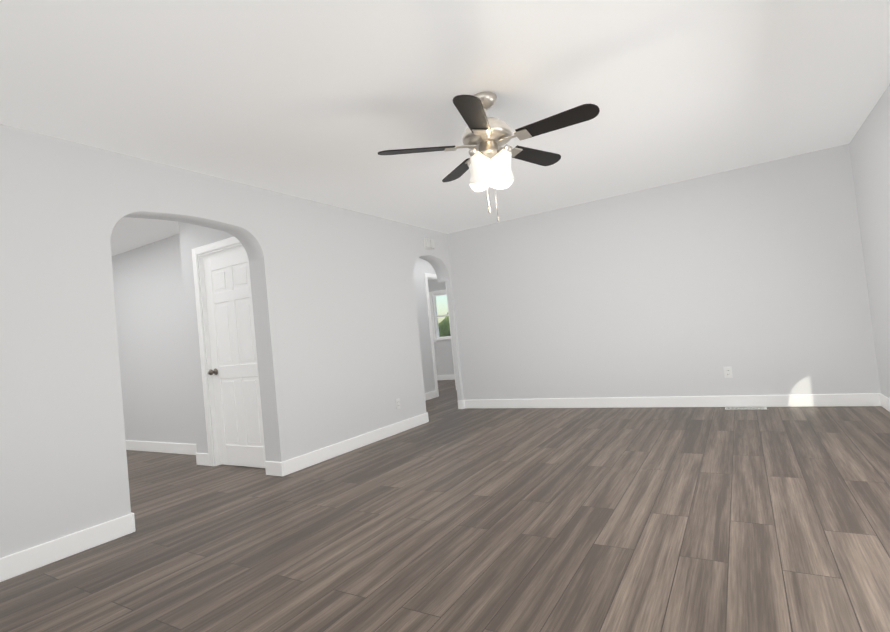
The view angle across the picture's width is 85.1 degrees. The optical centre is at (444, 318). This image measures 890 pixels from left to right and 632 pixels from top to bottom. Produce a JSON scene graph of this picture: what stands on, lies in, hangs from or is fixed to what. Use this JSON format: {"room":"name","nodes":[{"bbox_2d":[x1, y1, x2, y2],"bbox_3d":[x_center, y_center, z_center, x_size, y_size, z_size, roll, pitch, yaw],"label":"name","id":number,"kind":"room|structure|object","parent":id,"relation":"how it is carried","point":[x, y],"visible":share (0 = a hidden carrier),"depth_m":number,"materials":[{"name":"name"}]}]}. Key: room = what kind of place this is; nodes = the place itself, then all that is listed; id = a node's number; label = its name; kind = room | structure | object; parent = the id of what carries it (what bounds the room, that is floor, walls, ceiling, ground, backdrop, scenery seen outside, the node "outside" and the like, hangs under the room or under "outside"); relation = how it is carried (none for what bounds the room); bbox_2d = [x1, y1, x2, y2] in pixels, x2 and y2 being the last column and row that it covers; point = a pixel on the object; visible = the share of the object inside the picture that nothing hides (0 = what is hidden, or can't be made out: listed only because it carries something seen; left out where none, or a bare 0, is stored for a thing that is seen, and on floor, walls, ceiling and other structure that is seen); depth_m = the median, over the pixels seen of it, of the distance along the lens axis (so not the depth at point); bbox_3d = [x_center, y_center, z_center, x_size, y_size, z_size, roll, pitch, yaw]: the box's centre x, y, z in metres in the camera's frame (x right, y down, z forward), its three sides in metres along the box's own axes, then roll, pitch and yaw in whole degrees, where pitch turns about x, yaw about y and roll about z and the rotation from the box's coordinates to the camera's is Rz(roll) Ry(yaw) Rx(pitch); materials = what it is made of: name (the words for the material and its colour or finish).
{"room":"empty living room","nodes":[
{"label":"empty living room","id":0,"kind":"room"},
{"bbox_2d":[112,234,195,443],"bbox_3d":[-3.638,0.370,5.890,3.180,2.440,0.120,-7,-2,31],"label":"wall","id":1,"kind":"structure","parent":0,"point":[156,387],"depth_m":5.68,"materials":[{"name":"white paint"}]},
{"bbox_2d":[126,440,196,454],"bbox_3d":[-3.598,1.531,5.816,3.030,0.118,0.018,-7,-2,31],"label":"baseboard","id":2,"kind":"structure","parent":1,"relation":"attached to","point":[182,448],"depth_m":5.62,"materials":[{"name":"white wood"}]},
{"bbox_2d":[178,222,234,463],"bbox_3d":[-2.051,0.171,4.593,1.140,2.440,0.120,-7,-2,31],"label":"wall","id":3,"kind":"structure","parent":0,"point":[192,236],"depth_m":4.78,"materials":[{"name":"white paint"}]},
{"bbox_2d":[193,451,208,464],"bbox_3d":[-2.393,1.382,4.908,0.018,0.118,0.274,-7,-2,31],"label":"baseboard","id":4,"kind":"structure","parent":3,"relation":"attached to","point":[201,458],"depth_m":4.74,"materials":[{"name":"white wood"}]},
{"bbox_2d":[192,237,242,466],"bbox_3d":[-1.950,0.322,4.527,0.930,2.115,0.136,-7,-2,31],"label":"door frame","id":5,"kind":"structure","parent":3,"relation":"attached to","point":[230,242],"depth_m":4.68,"materials":[{"name":"white wood"}]},
{"bbox_2d":[203,246,265,467],"bbox_3d":[-1.948,0.361,4.493,0.792,2.019,0.105,-7,-2,31],"label":"door","id":6,"kind":"structure","parent":3,"relation":"in","point":[233,372],"depth_m":4.53,"materials":[{"name":"white paint"}]},
{"bbox_2d":[0,124,463,557],"bbox_3d":[-1.575,0.108,4.093,0.200,2.440,6.600,-7,-2,31],"label":"wall","id":7,"kind":"structure","parent":0,"point":[338,350],"depth_m":3.17,"materials":[{"name":"white paint"}]},
{"bbox_2d":[423,238,434,249],"bbox_3d":[-0.204,-0.979,6.314,0.045,0.140,0.210,-7,-2,31],"label":"door chime","id":8,"kind":"object","parent":7,"relation":"attached to","point":[429,244],"visible":1,"depth_m":6.27,"materials":[{"name":"white plastic"}]},
{"bbox_2d":[0,393,889,581],"bbox_3d":[0.403,1.042,2.917,4.590,0.118,6.320,-7,-2,31],"label":"baseboard","id":9,"kind":"structure","parent":7,"relation":"attached to","point":[28,560],"depth_m":4.63,"materials":[{"name":"white wood"}]},
{"bbox_2d":[413,258,435,392],"bbox_3d":[-0.538,0.132,7.910,0.120,2.440,4.120,-7,-2,31],"label":"wall","id":10,"kind":"structure","parent":0,"point":[421,267],"depth_m":8.11,"materials":[{"name":"white paint"}]},
{"bbox_2d":[425,390,436,400],"bbox_3d":[-0.761,1.297,7.187,0.014,0.118,2.360,-7,-2,31],"label":"baseboard","id":11,"kind":"structure","parent":10,"relation":"attached to","point":[430,395],"depth_m":8.03,"materials":[{"name":"white wood"}]},
{"bbox_2d":[424,273,456,396],"bbox_3d":[-0.048,0.269,8.670,0.136,2.120,0.960,-7,-2,31],"label":"trim","id":12,"kind":"structure","parent":10,"relation":"attached to","point":[431,276],"depth_m":8.26,"materials":[{"name":"white"}]},
{"bbox_2d":[428,280,453,374],"bbox_3d":[-0.263,0.219,11.373,3.260,2.440,0.120,-7,-2,31],"label":"wall","id":13,"kind":"structure","parent":0,"point":[443,357],"depth_m":11.19,"materials":[{"name":"white paint"}]},
{"bbox_2d":[429,289,450,341],"bbox_3d":[0.016,-0.077,11.155,0.800,1.180,0.150,-7,-2,31],"label":"room window","id":14,"kind":"structure","parent":13,"relation":"in","point":[434,294],"depth_m":11.29,"materials":[{"name":"white plastic"}]},
{"bbox_2d":[437,375,454,379],"bbox_3d":[-0.235,1.381,11.309,3.140,0.118,0.014,-7,-2,31],"label":"baseboard","id":15,"kind":"structure","parent":13,"relation":"attached to","point":[439,377],"depth_m":11.14,"materials":[{"name":"white wood"}]},
{"bbox_2d":[0,380,889,631],"bbox_3d":[-0.412,1.319,5.560,9.050,0.100,10.260,-7,-2,31],"label":"floor","id":16,"kind":"structure","parent":0,"point":[449,516],"depth_m":2.48,"materials":[{"name":"brown wood"}]},
{"bbox_2d":[725,407,766,409],"bbox_3d":[3.035,0.904,4.893,0.360,0.006,0.115,-7,-2,31],"label":"floor vent","id":17,"kind":"object","parent":16,"relation":"in","point":[745,408],"visible":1,"depth_m":4.88,"materials":[{"name":"silver metal"}]},
{"bbox_2d":[0,0,889,255],"bbox_3d":[-0.661,-1.208,5.644,9.050,0.100,10.260,-7,-2,31],"label":"ceiling","id":18,"kind":"structure","parent":0,"point":[324,101],"depth_m":2.76,"materials":[{"name":"white paint"}]},
{"bbox_2d":[378,92,599,221],"bbox_3d":[0.311,-0.957,2.890,1.225,0.769,1.272,-7,-2,31],"label":"ceiling fan","id":19,"kind":"object","parent":18,"relation":"hanging from","point":[488,164],"visible":1,"depth_m":2.82,"materials":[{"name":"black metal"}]},
{"bbox_2d":[447,144,880,399],"bbox_3d":[2.109,-0.204,5.627,4.530,2.440,0.140,-7,-2,31],"label":"wall","id":20,"kind":"structure","parent":0,"point":[753,277],"depth_m":5.27,"materials":[{"name":"white paint"}]},
{"bbox_2d":[723,367,732,377],"bbox_3d":[2.949,0.559,5.051,0.072,0.116,0.008,-7,-2,31],"label":"outlet","id":21,"kind":"object","parent":20,"relation":"attached to","point":[727,372],"visible":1,"depth_m":5.05,"materials":[{"name":"white plastic"}]},
{"bbox_2d":[849,84,889,398],"bbox_3d":[2.261,-0.349,1.669,0.140,2.440,6.460,-7,-2,31],"label":"wall","id":22,"kind":"structure","parent":0,"point":[869,144],"depth_m":4.02,"materials":[{"name":"white paint"}]},
{"bbox_3d":[3.885,1.323,2.963,70.000,0.120,70.000,-7,-2,31],"label":"ground","id":23,"kind":"structure","parent":0,"visible":0},
{"bbox_2d":[438,313,450,336],"bbox_3d":[1.090,0.520,13.346,3.863,3.310,2.236,-7,-2,31],"label":"tree","id":24,"kind":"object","parent":23,"relation":"on","point":[446,329],"depth_m":12.93,"materials":[{"name":"green plant"}]}
]}

